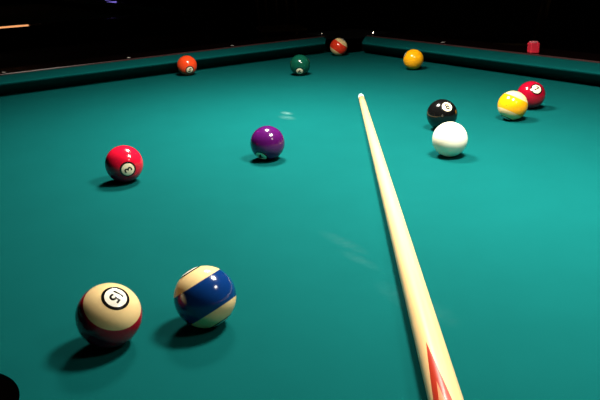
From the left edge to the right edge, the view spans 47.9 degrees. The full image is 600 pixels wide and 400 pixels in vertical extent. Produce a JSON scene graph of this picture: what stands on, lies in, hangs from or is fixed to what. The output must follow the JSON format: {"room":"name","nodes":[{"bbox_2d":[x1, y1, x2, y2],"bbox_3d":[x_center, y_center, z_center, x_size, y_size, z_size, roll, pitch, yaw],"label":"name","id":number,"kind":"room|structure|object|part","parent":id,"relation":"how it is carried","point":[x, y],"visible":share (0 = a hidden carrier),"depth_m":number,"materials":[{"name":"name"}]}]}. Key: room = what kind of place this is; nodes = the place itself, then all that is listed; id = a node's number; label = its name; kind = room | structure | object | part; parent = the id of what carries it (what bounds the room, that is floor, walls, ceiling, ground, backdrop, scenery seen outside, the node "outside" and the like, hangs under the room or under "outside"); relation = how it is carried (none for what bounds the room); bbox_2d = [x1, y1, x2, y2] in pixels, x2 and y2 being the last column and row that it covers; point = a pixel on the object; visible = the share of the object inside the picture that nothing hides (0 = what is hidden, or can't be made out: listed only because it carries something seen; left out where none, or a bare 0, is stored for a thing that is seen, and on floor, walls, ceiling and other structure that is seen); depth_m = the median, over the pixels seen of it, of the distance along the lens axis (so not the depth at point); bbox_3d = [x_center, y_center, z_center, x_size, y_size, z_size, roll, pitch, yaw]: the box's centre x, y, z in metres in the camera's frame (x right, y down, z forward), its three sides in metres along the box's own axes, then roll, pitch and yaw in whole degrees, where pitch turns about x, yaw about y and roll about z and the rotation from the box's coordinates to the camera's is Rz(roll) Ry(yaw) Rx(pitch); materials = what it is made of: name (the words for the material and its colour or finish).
{"room":"games hall","nodes":[
{"label":"games hall","id":0,"kind":"room"},
{"bbox_2d":[118,0,599,37],"bbox_3d":[-0.123,-3.431,8.381,9.800,3.100,0.100,-2,20,0],"label":"wall","id":1,"kind":"structure","parent":0,"point":[234,18],"depth_m":8.72,"materials":[{"name":"paint"}]},
{"bbox_2d":[212,24,599,43],"bbox_3d":[-0.075,-2.097,8.807,9.600,0.100,0.015,-2,20,0],"label":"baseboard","id":2,"kind":"structure","parent":1,"relation":"attached to","point":[590,27],"depth_m":8.80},
{"bbox_2d":[448,32,599,53],"bbox_3d":[-0.001,-0.015,3.401,9.600,0.100,11.600,-2,20,0],"label":"floor","id":3,"kind":"structure","parent":0,"point":[589,42],"depth_m":8.26,"materials":[{"name":"carpet"}]},
{"bbox_2d":[0,0,216,68],"bbox_3d":[-2.062,-0.838,4.496,1.860,0.831,3.070,-15,24,-32],"label":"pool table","id":4,"kind":"object","parent":3,"relation":"on","point":[32,32],"visible":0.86,"depth_m":3.47,"materials":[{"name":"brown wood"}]},
{"bbox_2d":[0,0,32,3],"bbox_3d":[-2.860,-1.560,5.420,1.434,0.044,0.100,-15,24,-32],"label":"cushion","id":5,"kind":"object","parent":4,"relation":"on","point":[1,1],"depth_m":5.70,"materials":[{"name":"fabric"}]},
{"bbox_2d":[42,0,93,7],"bbox_3d":[-1.850,-1.552,5.299,0.100,0.044,1.254,-15,24,-32],"label":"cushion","id":6,"kind":"object","parent":4,"relation":"on","point":[62,3],"depth_m":5.09,"materials":[{"name":"fabric"}]},
{"bbox_2d":[5,13,153,25],"bbox_3d":[-1.290,-0.843,3.305,1.434,0.044,0.100,-15,24,-32],"label":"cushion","id":7,"kind":"object","parent":4,"relation":"on","point":[151,13],"depth_m":3.37,"materials":[{"name":"fabric"}]},
{"bbox_3d":[-1.225,-0.790,3.227,1.416,0.096,0.115,-15,24,-32],"label":"rail","id":8,"kind":"part","parent":4,"relation":"part of","materials":[{"name":"brown wood"}]},
{"bbox_2d":[90,2,173,13],"bbox_3d":[-1.058,-1.190,4.233,0.100,0.044,1.254,-15,24,-32],"label":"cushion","id":9,"kind":"object","parent":4,"relation":"on","point":[107,7],"depth_m":4.27,"materials":[{"name":"fabric"}]},
{"bbox_3d":[-0.959,-1.189,4.292,0.115,0.096,1.226,-15,24,-32],"label":"rail","id":10,"kind":"part","parent":4,"relation":"part of","materials":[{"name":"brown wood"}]},
{"bbox_2d":[0,29,599,399],"bbox_3d":[0.336,0.342,1.036,1.860,0.831,3.070,-15,24,-32],"label":"pool table","id":11,"kind":"object","parent":3,"relation":"on","point":[504,230],"visible":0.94,"depth_m":0.88,"materials":[{"name":"teal fabric"}]},
{"bbox_2d":[75,283,141,347],"bbox_3d":[-0.169,0.102,0.597,0.057,0.057,0.057,9,23,27],"label":"ball","id":12,"kind":"object","parent":11,"relation":"on","point":[108,315],"visible":1,"depth_m":0.58,"materials":[{"name":"plastic"}]},
{"bbox_2d":[101,287,128,309],"bbox_3d":[-0.158,0.084,0.580,0.022,0.013,0.022,-2,20,0],"label":"number","id":13,"kind":"object","parent":12,"relation":"on","point":[112,298],"depth_m":0.58,"materials":[{"name":"black"}]},
{"bbox_2d":[105,145,142,182],"bbox_3d":[-0.269,-0.055,1.036,0.057,0.057,0.057,6,22,21],"label":"ball","id":14,"kind":"object","parent":11,"relation":"on","point":[123,163],"visible":1,"depth_m":1.01,"materials":[{"name":"plastic"}]},
{"bbox_2d":[120,162,135,176],"bbox_3d":[-0.258,-0.046,1.013,0.024,0.024,0.002,-11,22,-23],"label":"number","id":15,"kind":"object","parent":14,"relation":"attached to","point":[127,169],"depth_m":1.01,"materials":[{"name":"black"}]},
{"bbox_3d":[-0.525,-0.387,2.056,1.416,0.096,0.115,-15,24,-32],"label":"rail","id":16,"kind":"part","parent":11,"relation":"part of","materials":[{"name":"brown wood"}]},
{"bbox_2d":[0,37,326,94],"bbox_3d":[-0.462,-0.380,1.960,1.434,0.044,0.100,-15,24,-32],"label":"cushion","id":17,"kind":"object","parent":11,"relation":"on","point":[105,73],"depth_m":1.95,"materials":[{"name":"teal fabric"}]},
{"bbox_2d":[177,55,196,75],"bbox_3d":[-0.326,-0.388,1.951,0.057,0.057,0.057,6,22,21],"label":"ball","id":18,"kind":"object","parent":11,"relation":"on","point":[186,65],"visible":1,"depth_m":1.93,"materials":[{"name":"plastic"}]},
{"bbox_2d":[186,66,193,73],"bbox_3d":[-0.316,-0.372,1.933,0.024,0.023,0.008,-11,22,-23],"label":"number","id":19,"kind":"object","parent":18,"relation":"attached to","point":[189,69],"depth_m":1.93,"materials":[{"name":"black"}]},
{"bbox_2d":[174,266,235,327],"bbox_3d":[-0.087,0.089,0.623,0.057,0.057,0.057,6,21,20],"label":"ball","id":20,"kind":"object","parent":11,"relation":"on","point":[204,296],"visible":1,"depth_m":0.60,"materials":[{"name":"plastic"}]},
{"bbox_2d":[180,266,199,278],"bbox_3d":[-0.101,0.067,0.624,0.021,0.014,0.023,-2,20,0],"label":"number","id":21,"kind":"object","parent":20,"relation":"on","point":[194,273],"depth_m":0.61,"materials":[{"name":"black"}]},
{"bbox_2d":[250,126,284,159],"bbox_3d":[-0.054,-0.095,1.122,0.057,0.057,0.057,7,22,23],"label":"ball","id":22,"kind":"object","parent":11,"relation":"on","point":[267,142],"visible":1,"depth_m":1.10,"materials":[{"name":"plastic"}]},
{"bbox_2d":[255,151,267,159],"bbox_3d":[-0.063,-0.073,1.111,0.024,0.019,0.015,9,23,27],"label":"number","id":23,"kind":"object","parent":22,"relation":"attached to","point":[263,155],"depth_m":1.11,"materials":[{"name":"black"}]},
{"bbox_2d":[290,55,309,74],"bbox_3d":[0.000,-0.377,1.890,0.057,0.057,0.057,8,22,26],"label":"ball","id":24,"kind":"object","parent":11,"relation":"on","point":[299,64],"visible":1,"depth_m":1.87,"materials":[{"name":"plastic"}]},
{"bbox_2d":[295,68,303,73],"bbox_3d":[-0.001,-0.357,1.873,0.024,0.021,0.012,-2,20,0],"label":"number","id":25,"kind":"object","parent":24,"relation":"attached to","point":[297,70],"depth_m":1.87,"materials":[{"name":"black"}]},
{"bbox_2d":[330,38,346,55],"bbox_3d":[0.127,-0.502,2.218,0.057,0.057,0.057,7,22,24],"label":"ball","id":26,"kind":"object","parent":11,"relation":"on","point":[338,46],"visible":1,"depth_m":2.20,"materials":[{"name":"plastic"}]},
{"bbox_2d":[358,94,463,399],"bbox_3d":[0.119,0.006,0.881,0.029,0.029,1.450,-1,20,2],"label":"stick","id":27,"kind":"object","parent":11,"relation":"on","point":[440,380],"visible":1,"depth_m":0.63,"materials":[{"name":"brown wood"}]},
{"bbox_2d":[403,49,423,69],"bbox_3d":[0.321,-0.398,1.914,0.057,0.057,0.057,7,22,24],"label":"ball","id":28,"kind":"object","parent":11,"relation":"on","point":[413,59],"visible":1,"depth_m":1.89,"materials":[{"name":"plastic"}]},
{"bbox_2d":[427,99,457,128],"bbox_3d":[0.267,-0.161,1.272,0.057,0.057,0.057,7,22,22],"label":"ball","id":29,"kind":"object","parent":11,"relation":"on","point":[440,111],"visible":0.93,"depth_m":1.25,"materials":[{"name":"plastic"}]},
{"bbox_2d":[441,102,452,112],"bbox_3d":[0.271,-0.171,1.248,0.024,0.018,0.017,-2,20,0],"label":"number","id":30,"kind":"object","parent":29,"relation":"on","point":[446,107],"depth_m":1.25,"materials":[{"name":"black"}]},
{"bbox_2d":[432,122,467,156],"bbox_3d":[0.245,-0.099,1.106,0.057,0.057,0.057,-2,20,0],"label":"cue ball","id":31,"kind":"object","parent":11,"relation":"on","point":[449,139],"visible":1,"depth_m":1.08,"materials":[{"name":"plastic"}]},
{"bbox_2d":[362,36,599,84],"bbox_3d":[0.549,-0.372,1.839,0.100,0.044,1.254,-15,24,-32],"label":"cushion","id":32,"kind":"object","parent":11,"relation":"on","point":[540,68],"depth_m":1.85,"materials":[{"name":"teal fabric"}]},
{"bbox_3d":[0.635,-0.378,1.917,0.115,0.096,1.226,-15,24,-32],"label":"rail","id":33,"kind":"part","parent":11,"relation":"part of","materials":[{"name":"brown wood"}]},
{"bbox_2d":[497,91,527,119],"bbox_3d":[0.416,-0.185,1.323,0.057,0.057,0.057,6,22,21],"label":"ball","id":34,"kind":"object","parent":11,"relation":"on","point":[512,105],"visible":1,"depth_m":1.30,"materials":[{"name":"plastic"}]},
{"bbox_2d":[518,81,544,108],"bbox_3d":[0.481,-0.219,1.409,0.057,0.057,0.057,6,22,22],"label":"ball","id":35,"kind":"object","parent":11,"relation":"on","point":[533,91],"visible":0.66,"depth_m":1.39,"materials":[{"name":"plastic"}]},
{"bbox_2d":[531,84,541,94],"bbox_3d":[0.484,-0.227,1.385,0.024,0.019,0.015,-2,20,0],"label":"number","id":36,"kind":"object","parent":35,"relation":"on","point":[536,89],"depth_m":1.38,"materials":[{"name":"black"}]},
{"bbox_2d":[527,41,539,52],"bbox_3d":[0.633,-0.414,1.833,0.025,0.030,0.025,-4,20,-4],"label":"cube","id":37,"kind":"object","parent":11,"relation":"on","point":[533,46],"visible":1,"depth_m":1.82,"materials":[{"name":"red paper"}]}
]}

